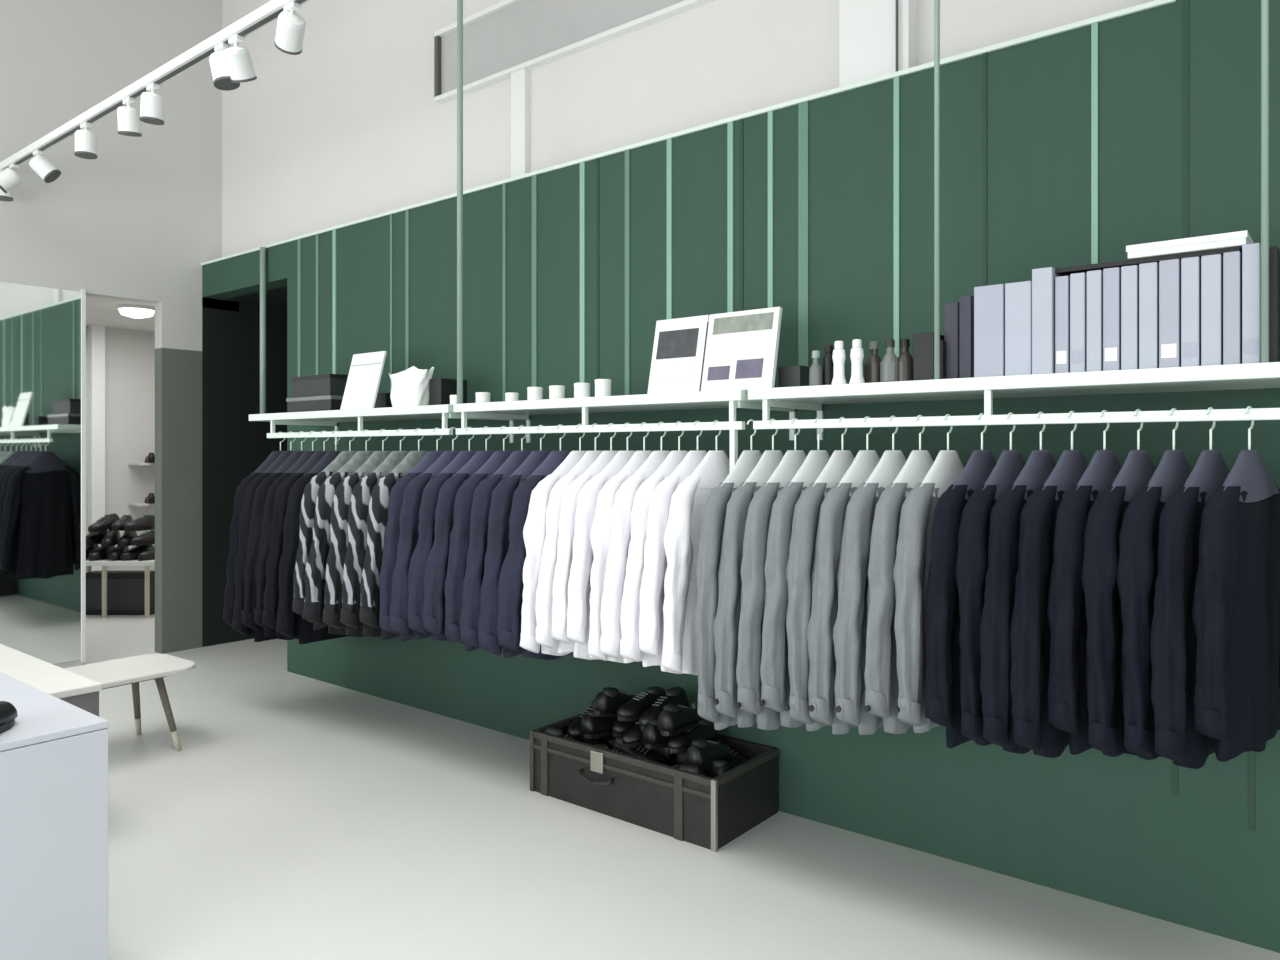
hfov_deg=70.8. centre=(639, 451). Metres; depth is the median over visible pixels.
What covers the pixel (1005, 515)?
jacket
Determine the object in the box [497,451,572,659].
jacket
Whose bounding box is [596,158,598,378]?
trim
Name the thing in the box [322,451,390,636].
shirt
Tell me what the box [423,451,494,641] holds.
jacket
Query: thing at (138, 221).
wall
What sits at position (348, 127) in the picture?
wall
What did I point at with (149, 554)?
shoe
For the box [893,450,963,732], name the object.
jacket
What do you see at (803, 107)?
trim
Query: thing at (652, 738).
shoe
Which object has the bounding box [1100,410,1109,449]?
hanger
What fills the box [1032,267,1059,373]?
box file
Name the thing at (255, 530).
jacket
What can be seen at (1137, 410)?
hanger
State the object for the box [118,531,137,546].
shoe
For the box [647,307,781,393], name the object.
picture book
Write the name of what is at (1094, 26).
trim
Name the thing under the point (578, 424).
hanger
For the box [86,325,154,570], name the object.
wall
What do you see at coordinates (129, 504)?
wall ledge
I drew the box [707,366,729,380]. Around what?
photo
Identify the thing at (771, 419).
hanger
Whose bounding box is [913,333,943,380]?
storage box
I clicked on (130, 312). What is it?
diffuser
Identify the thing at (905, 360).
bottle
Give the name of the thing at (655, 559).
shirt
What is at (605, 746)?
shoe
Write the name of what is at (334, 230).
trim
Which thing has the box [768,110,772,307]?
trim
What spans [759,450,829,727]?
jacket
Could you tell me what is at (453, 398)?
jar
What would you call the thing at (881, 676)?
jacket
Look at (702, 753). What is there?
shoe
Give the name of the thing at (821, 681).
jacket
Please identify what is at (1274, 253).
storage box
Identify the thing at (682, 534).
shirt
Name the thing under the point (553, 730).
shoe
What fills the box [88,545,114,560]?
shoe
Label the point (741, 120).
trim
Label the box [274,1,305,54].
spotlight
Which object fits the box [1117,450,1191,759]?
jacket
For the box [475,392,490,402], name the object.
jar
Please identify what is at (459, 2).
suspension rod
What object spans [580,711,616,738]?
shoe
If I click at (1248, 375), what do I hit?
clothes rack
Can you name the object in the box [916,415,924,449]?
hanger
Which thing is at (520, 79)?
trim
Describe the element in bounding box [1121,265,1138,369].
box file
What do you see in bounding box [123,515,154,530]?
shoe
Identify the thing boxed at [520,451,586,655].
shirt
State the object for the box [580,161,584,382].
trim
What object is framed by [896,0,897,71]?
wire
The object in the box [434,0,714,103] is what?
window
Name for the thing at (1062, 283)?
box file
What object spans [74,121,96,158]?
spotlight
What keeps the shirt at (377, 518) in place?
hanging from the hanger
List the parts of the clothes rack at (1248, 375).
rail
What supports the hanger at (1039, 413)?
hanging from the clothes rack at (1248, 375)
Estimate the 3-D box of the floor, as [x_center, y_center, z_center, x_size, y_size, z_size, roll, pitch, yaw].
[-2.311,1.600,2.874,15.200,0.100,9.600,0,0,39]
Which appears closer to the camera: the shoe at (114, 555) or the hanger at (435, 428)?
the hanger at (435, 428)
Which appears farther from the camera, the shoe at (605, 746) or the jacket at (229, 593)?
the jacket at (229, 593)
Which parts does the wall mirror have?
frame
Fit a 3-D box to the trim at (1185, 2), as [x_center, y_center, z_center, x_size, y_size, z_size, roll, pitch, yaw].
[1.782,-2.050,2.938,0.016,3.600,0.004,0,0,39]
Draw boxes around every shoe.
[0,701,17,732]
[86,530,107,544]
[86,545,98,558]
[88,513,119,532]
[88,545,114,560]
[101,529,120,546]
[108,546,128,560]
[111,515,132,530]
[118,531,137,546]
[120,545,152,560]
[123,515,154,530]
[130,529,154,545]
[138,545,154,560]
[145,453,154,462]
[145,493,154,503]
[542,726,573,739]
[567,700,593,740]
[579,738,610,748]
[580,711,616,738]
[592,687,635,716]
[594,744,624,753]
[600,736,615,746]
[611,737,667,765]
[612,720,638,737]
[617,687,665,720]
[622,722,643,748]
[639,687,688,730]
[642,720,676,748]
[642,745,674,765]
[658,703,699,735]
[668,719,717,752]
[671,763,705,775]
[672,759,730,777]
[675,752,734,768]
[686,739,729,770]
[716,739,748,766]
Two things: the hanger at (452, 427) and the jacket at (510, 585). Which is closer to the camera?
the jacket at (510, 585)
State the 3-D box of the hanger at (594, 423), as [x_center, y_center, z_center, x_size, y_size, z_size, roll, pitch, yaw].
[-0.195,0.005,3.934,0.022,0.260,0.309,0,0,38]
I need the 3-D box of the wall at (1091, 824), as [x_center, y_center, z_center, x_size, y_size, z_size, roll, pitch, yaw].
[0.287,-1.150,4.873,8.840,5.400,1.150,0,0,39]
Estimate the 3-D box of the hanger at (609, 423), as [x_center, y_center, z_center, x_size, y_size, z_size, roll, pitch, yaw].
[-0.124,0.005,3.877,0.022,0.260,0.309,0,0,39]
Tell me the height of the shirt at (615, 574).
0.855 m
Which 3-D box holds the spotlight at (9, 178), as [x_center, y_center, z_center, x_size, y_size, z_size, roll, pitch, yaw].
[-4.092,-1.765,5.814,0.167,0.189,0.111,0,0,-26]
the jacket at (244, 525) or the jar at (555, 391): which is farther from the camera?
the jacket at (244, 525)
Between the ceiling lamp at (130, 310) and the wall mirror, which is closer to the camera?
the wall mirror
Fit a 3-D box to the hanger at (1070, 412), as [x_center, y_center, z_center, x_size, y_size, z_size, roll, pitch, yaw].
[1.310,0.005,2.730,0.309,0.260,0.022,0,0,-42]
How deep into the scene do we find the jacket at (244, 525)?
5.23 m
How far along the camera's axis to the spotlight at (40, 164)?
5.54 m
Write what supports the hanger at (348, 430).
hanging from the clothes rack at (329, 417)
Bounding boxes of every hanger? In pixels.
[287,431,295,450]
[331,430,340,450]
[346,430,354,450]
[378,429,387,450]
[433,428,441,450]
[448,427,457,450]
[482,426,490,450]
[499,426,508,450]
[518,425,526,450]
[536,425,545,450]
[556,424,565,450]
[575,424,584,450]
[591,423,600,450]
[607,423,615,450]
[623,423,631,450]
[640,422,648,450]
[657,422,665,450]
[675,421,683,450]
[693,421,702,450]
[712,420,720,450]
[747,419,756,449]
[768,419,777,449]
[791,418,799,449]
[814,418,823,449]
[838,417,846,449]
[863,416,872,449]
[889,416,897,449]
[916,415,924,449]
[944,414,952,449]
[977,413,986,449]
[1006,412,1015,449]
[1036,412,1045,449]
[1067,411,1076,449]
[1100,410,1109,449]
[1134,409,1143,449]
[1169,408,1178,449]
[1206,407,1215,449]
[1245,406,1253,449]
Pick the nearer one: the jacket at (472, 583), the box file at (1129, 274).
the box file at (1129, 274)
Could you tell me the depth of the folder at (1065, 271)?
2.65 m
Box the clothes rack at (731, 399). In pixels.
[453,389,795,470]
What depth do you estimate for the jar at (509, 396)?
4.31 m
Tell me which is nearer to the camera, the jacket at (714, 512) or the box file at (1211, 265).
the box file at (1211, 265)
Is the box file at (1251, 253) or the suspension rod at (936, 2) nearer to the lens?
the box file at (1251, 253)
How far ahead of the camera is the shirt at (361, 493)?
4.56 m
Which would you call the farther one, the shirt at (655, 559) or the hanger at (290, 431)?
the hanger at (290, 431)
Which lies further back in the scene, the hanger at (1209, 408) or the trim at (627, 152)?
the trim at (627, 152)
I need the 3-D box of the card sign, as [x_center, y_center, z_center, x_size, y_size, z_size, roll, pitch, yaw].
[-1.569,-0.403,5.103,0.308,0.326,0.099,0,0,39]
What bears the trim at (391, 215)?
attached to the wall at (1091, 824)
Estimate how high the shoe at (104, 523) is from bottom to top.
0.172 m
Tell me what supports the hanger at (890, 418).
hanging from the clothes rack at (1248, 375)
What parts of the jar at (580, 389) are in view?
lid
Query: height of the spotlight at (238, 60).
0.195 m
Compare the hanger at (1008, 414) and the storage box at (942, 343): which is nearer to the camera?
the hanger at (1008, 414)
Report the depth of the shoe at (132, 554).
8.46 m
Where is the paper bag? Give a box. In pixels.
[389,366,433,406]
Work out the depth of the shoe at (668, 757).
3.95 m
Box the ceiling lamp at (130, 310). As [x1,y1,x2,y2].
[117,304,154,317]
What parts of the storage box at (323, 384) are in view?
lid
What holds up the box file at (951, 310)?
on the clothes rack at (1248, 375)
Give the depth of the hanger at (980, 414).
2.90 m
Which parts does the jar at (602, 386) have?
lid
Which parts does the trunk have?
handle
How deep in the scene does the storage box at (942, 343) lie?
3.06 m
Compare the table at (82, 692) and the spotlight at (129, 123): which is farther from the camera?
the spotlight at (129, 123)
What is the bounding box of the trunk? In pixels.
[530,714,778,852]
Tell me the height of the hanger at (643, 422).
0.260 m
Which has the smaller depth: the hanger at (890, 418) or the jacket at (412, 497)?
the hanger at (890, 418)
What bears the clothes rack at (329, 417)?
attached to the wall at (1091, 824)
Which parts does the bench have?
seat, leg, leg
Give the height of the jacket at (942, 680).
0.920 m
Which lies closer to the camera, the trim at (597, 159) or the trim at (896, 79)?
the trim at (896, 79)
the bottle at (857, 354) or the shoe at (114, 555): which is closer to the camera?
the bottle at (857, 354)
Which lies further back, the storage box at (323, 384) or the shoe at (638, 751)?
the storage box at (323, 384)
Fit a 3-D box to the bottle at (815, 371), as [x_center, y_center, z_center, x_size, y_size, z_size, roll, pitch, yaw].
[0.654,-0.308,3.344,0.052,0.136,0.051,0,0,39]
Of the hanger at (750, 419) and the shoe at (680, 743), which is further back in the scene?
the shoe at (680, 743)
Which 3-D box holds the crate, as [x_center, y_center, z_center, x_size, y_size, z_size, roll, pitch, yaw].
[-4.971,1.350,8.636,0.640,0.400,0.190,0,0,0]
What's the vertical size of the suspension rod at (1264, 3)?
3.610 m
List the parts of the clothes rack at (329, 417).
rail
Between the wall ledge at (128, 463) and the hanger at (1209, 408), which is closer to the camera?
the hanger at (1209, 408)
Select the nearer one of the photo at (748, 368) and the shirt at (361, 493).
the photo at (748, 368)
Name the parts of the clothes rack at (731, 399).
rail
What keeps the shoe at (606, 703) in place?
on the shoe at (619, 728)
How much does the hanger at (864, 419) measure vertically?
0.260 m
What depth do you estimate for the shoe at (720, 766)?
3.69 m
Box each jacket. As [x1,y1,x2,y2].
[223,451,282,637]
[232,451,292,641]
[241,451,304,639]
[254,451,314,638]
[262,451,326,639]
[276,451,348,643]
[379,451,443,641]
[389,451,459,639]
[407,451,476,640]
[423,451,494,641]
[445,451,511,651]
[460,451,530,651]
[478,451,549,657]
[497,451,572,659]
[692,450,761,729]
[713,450,783,727]
[735,450,806,729]
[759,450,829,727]
[784,450,854,730]
[807,450,879,734]
[833,450,906,734]
[864,450,933,733]
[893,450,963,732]
[924,450,996,747]
[956,450,1024,745]
[980,450,1055,753]
[1010,450,1087,757]
[1047,450,1121,754]
[1081,450,1155,756]
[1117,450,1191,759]
[1150,450,1229,768]
[1192,450,1279,761]
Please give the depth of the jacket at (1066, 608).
2.49 m
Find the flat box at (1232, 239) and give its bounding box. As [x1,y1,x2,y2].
[1126,230,1253,259]
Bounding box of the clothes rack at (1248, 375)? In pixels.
[748,362,1279,439]
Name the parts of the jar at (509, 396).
lid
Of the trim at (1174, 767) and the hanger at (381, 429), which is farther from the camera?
the hanger at (381, 429)
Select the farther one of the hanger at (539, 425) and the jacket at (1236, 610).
the hanger at (539, 425)
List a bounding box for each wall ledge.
[128,463,154,464]
[128,503,154,505]
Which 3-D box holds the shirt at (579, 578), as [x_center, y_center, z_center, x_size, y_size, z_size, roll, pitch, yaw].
[-0.063,0.424,3.813,0.100,0.860,0.725,0,0,39]
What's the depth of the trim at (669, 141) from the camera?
4.25 m
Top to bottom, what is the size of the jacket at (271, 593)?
1.080 m
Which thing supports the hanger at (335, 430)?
hanging from the clothes rack at (329, 417)
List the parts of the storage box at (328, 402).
lid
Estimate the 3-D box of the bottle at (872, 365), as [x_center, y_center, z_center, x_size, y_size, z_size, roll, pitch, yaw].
[0.841,-0.318,3.233,0.068,0.156,0.067,0,0,39]
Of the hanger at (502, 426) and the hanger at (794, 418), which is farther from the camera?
the hanger at (502, 426)
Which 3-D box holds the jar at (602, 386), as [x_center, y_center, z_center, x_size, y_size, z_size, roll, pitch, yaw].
[-0.163,-0.280,3.973,0.074,0.080,0.074,0,0,39]
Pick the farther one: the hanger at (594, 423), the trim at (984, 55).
the hanger at (594, 423)
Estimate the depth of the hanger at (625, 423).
3.82 m
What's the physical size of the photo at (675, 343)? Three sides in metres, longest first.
0.202 x 0.120 x 0.002 m
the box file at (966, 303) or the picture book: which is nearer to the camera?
the box file at (966, 303)
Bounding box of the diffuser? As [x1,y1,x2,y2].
[119,308,154,317]
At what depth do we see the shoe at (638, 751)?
3.93 m
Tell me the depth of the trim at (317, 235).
6.11 m
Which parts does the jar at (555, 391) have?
lid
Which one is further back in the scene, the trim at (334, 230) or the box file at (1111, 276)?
the trim at (334, 230)
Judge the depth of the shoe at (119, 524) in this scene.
8.48 m
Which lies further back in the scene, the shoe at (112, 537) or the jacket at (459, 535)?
the shoe at (112, 537)
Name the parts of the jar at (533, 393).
lid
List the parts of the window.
frame, frame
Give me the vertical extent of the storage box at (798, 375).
0.090 m
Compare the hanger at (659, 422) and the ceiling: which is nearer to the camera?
the hanger at (659, 422)
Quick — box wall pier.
[155,348,201,653]
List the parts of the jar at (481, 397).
lid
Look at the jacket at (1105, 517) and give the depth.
2.43 m
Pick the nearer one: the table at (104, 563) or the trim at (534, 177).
the trim at (534, 177)
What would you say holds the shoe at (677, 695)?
on the shoe at (652, 738)
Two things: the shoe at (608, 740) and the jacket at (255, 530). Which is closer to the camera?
the shoe at (608, 740)
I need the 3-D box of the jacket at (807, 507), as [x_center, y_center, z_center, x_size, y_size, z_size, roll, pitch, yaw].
[0.714,0.470,3.196,0.099,0.953,0.732,0,0,41]
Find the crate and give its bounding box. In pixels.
[86,571,154,614]
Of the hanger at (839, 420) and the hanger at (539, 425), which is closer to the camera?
the hanger at (839, 420)
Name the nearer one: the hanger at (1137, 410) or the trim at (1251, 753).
the hanger at (1137, 410)
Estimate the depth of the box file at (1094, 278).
2.70 m
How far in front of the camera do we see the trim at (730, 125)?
4.03 m
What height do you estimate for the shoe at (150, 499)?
0.112 m
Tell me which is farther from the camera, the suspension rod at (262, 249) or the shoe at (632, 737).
the suspension rod at (262, 249)
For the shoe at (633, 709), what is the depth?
4.00 m
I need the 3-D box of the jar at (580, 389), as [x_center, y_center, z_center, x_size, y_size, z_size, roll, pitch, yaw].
[-0.261,-0.275,4.051,0.074,0.070,0.074,0,0,39]
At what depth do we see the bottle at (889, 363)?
3.15 m
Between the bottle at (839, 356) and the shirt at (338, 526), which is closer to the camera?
the bottle at (839, 356)
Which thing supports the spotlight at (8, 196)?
hanging from the ceiling track
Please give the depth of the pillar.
3.67 m
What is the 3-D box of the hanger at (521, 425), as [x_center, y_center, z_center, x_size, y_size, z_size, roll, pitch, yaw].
[-0.553,0.005,4.221,0.022,0.260,0.309,0,0,38]
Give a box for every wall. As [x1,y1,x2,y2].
[0,0,238,667]
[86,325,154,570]
[202,0,1279,952]
[222,0,1153,256]
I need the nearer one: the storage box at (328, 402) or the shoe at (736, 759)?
the shoe at (736, 759)
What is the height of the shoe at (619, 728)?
0.122 m
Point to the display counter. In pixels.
(54, 755)
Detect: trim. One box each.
[88,325,104,570]
[201,0,1175,265]
[298,239,300,376]
[316,234,318,374]
[332,229,335,373]
[390,214,392,392]
[405,209,409,369]
[503,183,505,400]
[511,68,529,177]
[532,175,536,386]
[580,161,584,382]
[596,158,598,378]
[625,149,629,394]
[667,138,671,319]
[727,121,733,312]
[740,119,743,310]
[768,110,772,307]
[798,101,808,366]
[894,76,899,357]
[982,53,986,285]
[1091,22,1097,263]
[1172,760,1177,796]
[1183,0,1188,237]
[1249,751,1254,831]
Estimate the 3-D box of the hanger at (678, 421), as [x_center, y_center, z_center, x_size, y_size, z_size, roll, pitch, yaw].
[0.159,0.005,3.651,0.022,0.260,0.309,0,0,38]
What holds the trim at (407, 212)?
attached to the wall at (1091, 824)
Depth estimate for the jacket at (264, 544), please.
5.09 m
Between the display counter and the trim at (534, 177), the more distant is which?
the trim at (534, 177)
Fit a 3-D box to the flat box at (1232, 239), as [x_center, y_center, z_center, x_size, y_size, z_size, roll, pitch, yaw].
[1.635,-0.590,2.669,0.298,0.038,0.266,0,0,39]
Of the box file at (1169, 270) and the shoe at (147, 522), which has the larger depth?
the shoe at (147, 522)
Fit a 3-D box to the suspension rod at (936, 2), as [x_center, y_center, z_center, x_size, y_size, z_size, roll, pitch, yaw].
[0.990,-2.045,2.999,0.018,3.610,0.018,0,0,39]
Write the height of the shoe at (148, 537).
0.140 m
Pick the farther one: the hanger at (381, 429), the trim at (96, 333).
the trim at (96, 333)
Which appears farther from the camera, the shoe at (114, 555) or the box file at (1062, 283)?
the shoe at (114, 555)
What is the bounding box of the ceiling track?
[0,0,309,170]
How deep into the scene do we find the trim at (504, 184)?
4.95 m
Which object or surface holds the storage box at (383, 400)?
on the clothes rack at (329, 417)
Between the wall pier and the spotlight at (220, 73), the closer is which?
the spotlight at (220, 73)
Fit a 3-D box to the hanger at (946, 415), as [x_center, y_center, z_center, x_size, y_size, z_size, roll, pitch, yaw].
[1.015,0.005,2.966,0.022,0.260,0.309,0,0,43]
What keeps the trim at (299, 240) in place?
attached to the wall at (1091, 824)
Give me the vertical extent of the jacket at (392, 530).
0.944 m
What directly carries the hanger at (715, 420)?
hanging from the clothes rack at (731, 399)
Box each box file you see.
[944,302,958,378]
[959,295,973,377]
[974,284,1004,376]
[1005,281,1031,375]
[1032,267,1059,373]
[1055,276,1069,372]
[1070,272,1086,371]
[1087,270,1102,371]
[1103,267,1120,370]
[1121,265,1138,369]
[1139,262,1158,368]
[1159,259,1180,367]
[1181,257,1200,366]
[1201,254,1222,365]
[1223,251,1241,364]
[1242,243,1260,363]
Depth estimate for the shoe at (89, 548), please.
8.58 m
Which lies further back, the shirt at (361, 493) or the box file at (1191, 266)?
the shirt at (361, 493)
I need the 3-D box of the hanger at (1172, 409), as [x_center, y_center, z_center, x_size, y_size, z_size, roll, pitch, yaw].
[1.520,0.005,2.562,0.309,0.260,0.022,0,0,-41]
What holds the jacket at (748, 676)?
hanging from the hanger at (794, 418)
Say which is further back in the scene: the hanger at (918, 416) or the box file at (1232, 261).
the hanger at (918, 416)
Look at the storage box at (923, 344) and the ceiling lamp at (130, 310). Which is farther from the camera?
the ceiling lamp at (130, 310)
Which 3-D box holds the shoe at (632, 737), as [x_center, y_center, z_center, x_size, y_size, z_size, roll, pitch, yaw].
[0.027,1.220,4.007,0.110,0.134,0.287,0,0,38]
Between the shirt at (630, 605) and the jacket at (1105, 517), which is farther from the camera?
the shirt at (630, 605)
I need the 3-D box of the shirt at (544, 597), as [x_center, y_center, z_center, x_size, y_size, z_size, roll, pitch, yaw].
[-0.202,0.429,3.930,0.104,0.870,0.699,0,0,38]
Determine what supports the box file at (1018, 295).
on the clothes rack at (1248, 375)
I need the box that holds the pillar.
[839,0,917,86]
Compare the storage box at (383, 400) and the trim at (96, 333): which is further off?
the trim at (96, 333)
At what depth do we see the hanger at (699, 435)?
3.59 m
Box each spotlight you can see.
[0,163,21,192]
[0,170,12,201]
[29,149,60,182]
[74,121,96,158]
[117,96,141,136]
[140,82,164,124]
[209,42,239,90]
[223,34,256,82]
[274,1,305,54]
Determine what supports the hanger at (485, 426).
hanging from the clothes rack at (731, 399)
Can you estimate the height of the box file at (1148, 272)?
0.310 m
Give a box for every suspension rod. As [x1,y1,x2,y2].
[260,247,265,413]
[457,0,462,403]
[934,0,939,378]
[1261,0,1268,362]
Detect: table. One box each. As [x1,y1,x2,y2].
[0,644,101,716]
[86,559,154,617]
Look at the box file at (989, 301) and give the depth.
2.90 m
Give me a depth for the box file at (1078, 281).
2.73 m
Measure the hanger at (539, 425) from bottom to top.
0.260 m
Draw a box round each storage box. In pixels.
[286,395,342,412]
[291,374,347,397]
[374,393,391,407]
[429,378,466,404]
[778,365,809,386]
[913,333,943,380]
[940,340,945,378]
[1269,246,1279,361]
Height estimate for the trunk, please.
0.277 m
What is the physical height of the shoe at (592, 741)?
0.134 m
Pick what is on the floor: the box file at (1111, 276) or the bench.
the bench
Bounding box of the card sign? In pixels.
[340,351,386,409]
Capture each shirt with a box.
[292,451,356,629]
[302,451,373,634]
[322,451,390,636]
[340,451,408,636]
[359,451,426,640]
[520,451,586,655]
[535,451,601,652]
[552,451,618,659]
[567,451,635,660]
[588,451,651,662]
[600,451,669,662]
[620,451,687,666]
[639,451,706,673]
[662,451,729,674]
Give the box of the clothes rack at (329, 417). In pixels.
[249,404,513,443]
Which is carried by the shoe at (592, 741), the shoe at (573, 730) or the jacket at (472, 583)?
the shoe at (573, 730)
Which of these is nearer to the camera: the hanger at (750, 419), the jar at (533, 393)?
the hanger at (750, 419)
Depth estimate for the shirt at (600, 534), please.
3.54 m
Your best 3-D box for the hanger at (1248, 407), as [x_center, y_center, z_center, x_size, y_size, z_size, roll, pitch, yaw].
[1.659,0.005,2.450,0.309,0.260,0.022,0,0,-40]
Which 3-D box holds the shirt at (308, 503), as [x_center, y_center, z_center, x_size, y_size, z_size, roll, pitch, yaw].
[-1.634,0.484,5.098,0.128,0.982,0.703,0,0,37]
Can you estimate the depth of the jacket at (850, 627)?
2.87 m
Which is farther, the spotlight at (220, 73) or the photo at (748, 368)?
the spotlight at (220, 73)
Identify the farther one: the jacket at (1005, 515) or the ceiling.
the ceiling
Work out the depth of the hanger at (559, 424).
4.06 m
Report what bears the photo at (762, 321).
attached to the picture book
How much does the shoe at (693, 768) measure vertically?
0.140 m
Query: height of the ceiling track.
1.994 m
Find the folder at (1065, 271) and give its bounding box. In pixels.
[1056,247,1241,276]
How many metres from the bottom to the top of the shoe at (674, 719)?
0.120 m
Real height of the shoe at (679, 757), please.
0.119 m
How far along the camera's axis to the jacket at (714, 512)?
3.21 m
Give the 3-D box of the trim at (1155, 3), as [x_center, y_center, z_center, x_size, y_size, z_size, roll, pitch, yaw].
[-0.830,-1.489,5.087,6.708,0.018,0.112,0,0,39]
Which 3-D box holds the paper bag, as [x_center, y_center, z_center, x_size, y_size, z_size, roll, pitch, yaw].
[-1.244,-0.350,4.888,0.339,0.220,0.126,0,0,39]
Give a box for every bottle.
[809,350,822,385]
[823,345,833,384]
[831,341,846,384]
[849,339,864,383]
[864,341,880,382]
[880,339,897,381]
[897,339,912,380]
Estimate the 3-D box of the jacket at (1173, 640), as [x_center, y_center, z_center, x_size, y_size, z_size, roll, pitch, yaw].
[1.589,0.415,2.505,0.721,0.841,0.093,0,0,-40]
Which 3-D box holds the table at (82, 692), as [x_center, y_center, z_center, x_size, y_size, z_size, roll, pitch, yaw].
[-3.092,1.248,3.786,1.540,0.605,0.950,0,0,39]
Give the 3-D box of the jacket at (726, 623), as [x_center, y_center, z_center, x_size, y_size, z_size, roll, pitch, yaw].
[0.498,0.489,3.379,0.104,0.990,0.713,0,0,41]
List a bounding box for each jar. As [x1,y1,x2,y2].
[450,395,456,404]
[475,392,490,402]
[505,392,518,400]
[527,387,542,399]
[549,385,564,398]
[574,383,589,397]
[595,379,610,396]
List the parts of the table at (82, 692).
panel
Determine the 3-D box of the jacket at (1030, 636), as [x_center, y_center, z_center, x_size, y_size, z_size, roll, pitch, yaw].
[1.310,0.438,2.728,0.723,0.887,0.093,0,0,-42]
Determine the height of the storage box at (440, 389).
0.150 m
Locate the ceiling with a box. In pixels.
[86,295,154,331]
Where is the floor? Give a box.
[85,614,1279,959]
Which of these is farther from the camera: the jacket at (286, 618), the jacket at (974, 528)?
the jacket at (286, 618)
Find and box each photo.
[656,328,698,359]
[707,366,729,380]
[712,312,773,334]
[735,358,763,378]
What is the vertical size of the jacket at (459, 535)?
0.920 m
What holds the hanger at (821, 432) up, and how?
hanging from the clothes rack at (1248, 375)
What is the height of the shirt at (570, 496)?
0.871 m
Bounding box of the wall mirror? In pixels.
[0,282,85,663]
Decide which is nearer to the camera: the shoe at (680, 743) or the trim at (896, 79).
the trim at (896, 79)
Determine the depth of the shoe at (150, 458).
9.84 m
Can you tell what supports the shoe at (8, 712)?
on the display counter
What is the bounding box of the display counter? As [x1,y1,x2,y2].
[0,672,107,959]
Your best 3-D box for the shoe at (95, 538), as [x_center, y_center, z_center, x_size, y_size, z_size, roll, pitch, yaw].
[-5.193,0.820,8.573,0.144,0.150,0.362,0,0,17]
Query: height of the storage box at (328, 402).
0.103 m
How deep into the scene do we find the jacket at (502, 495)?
3.90 m
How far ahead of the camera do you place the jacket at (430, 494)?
4.21 m
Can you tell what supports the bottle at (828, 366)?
on the clothes rack at (1248, 375)
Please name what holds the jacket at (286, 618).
hanging from the hanger at (335, 430)
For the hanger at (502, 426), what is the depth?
4.30 m
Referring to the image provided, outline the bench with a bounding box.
[63,654,195,750]
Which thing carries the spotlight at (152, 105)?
hanging from the ceiling track
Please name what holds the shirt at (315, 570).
hanging from the hanger
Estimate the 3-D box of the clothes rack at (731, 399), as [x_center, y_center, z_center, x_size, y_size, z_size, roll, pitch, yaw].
[-0.124,0.180,4.159,1.690,0.840,0.480,0,0,39]

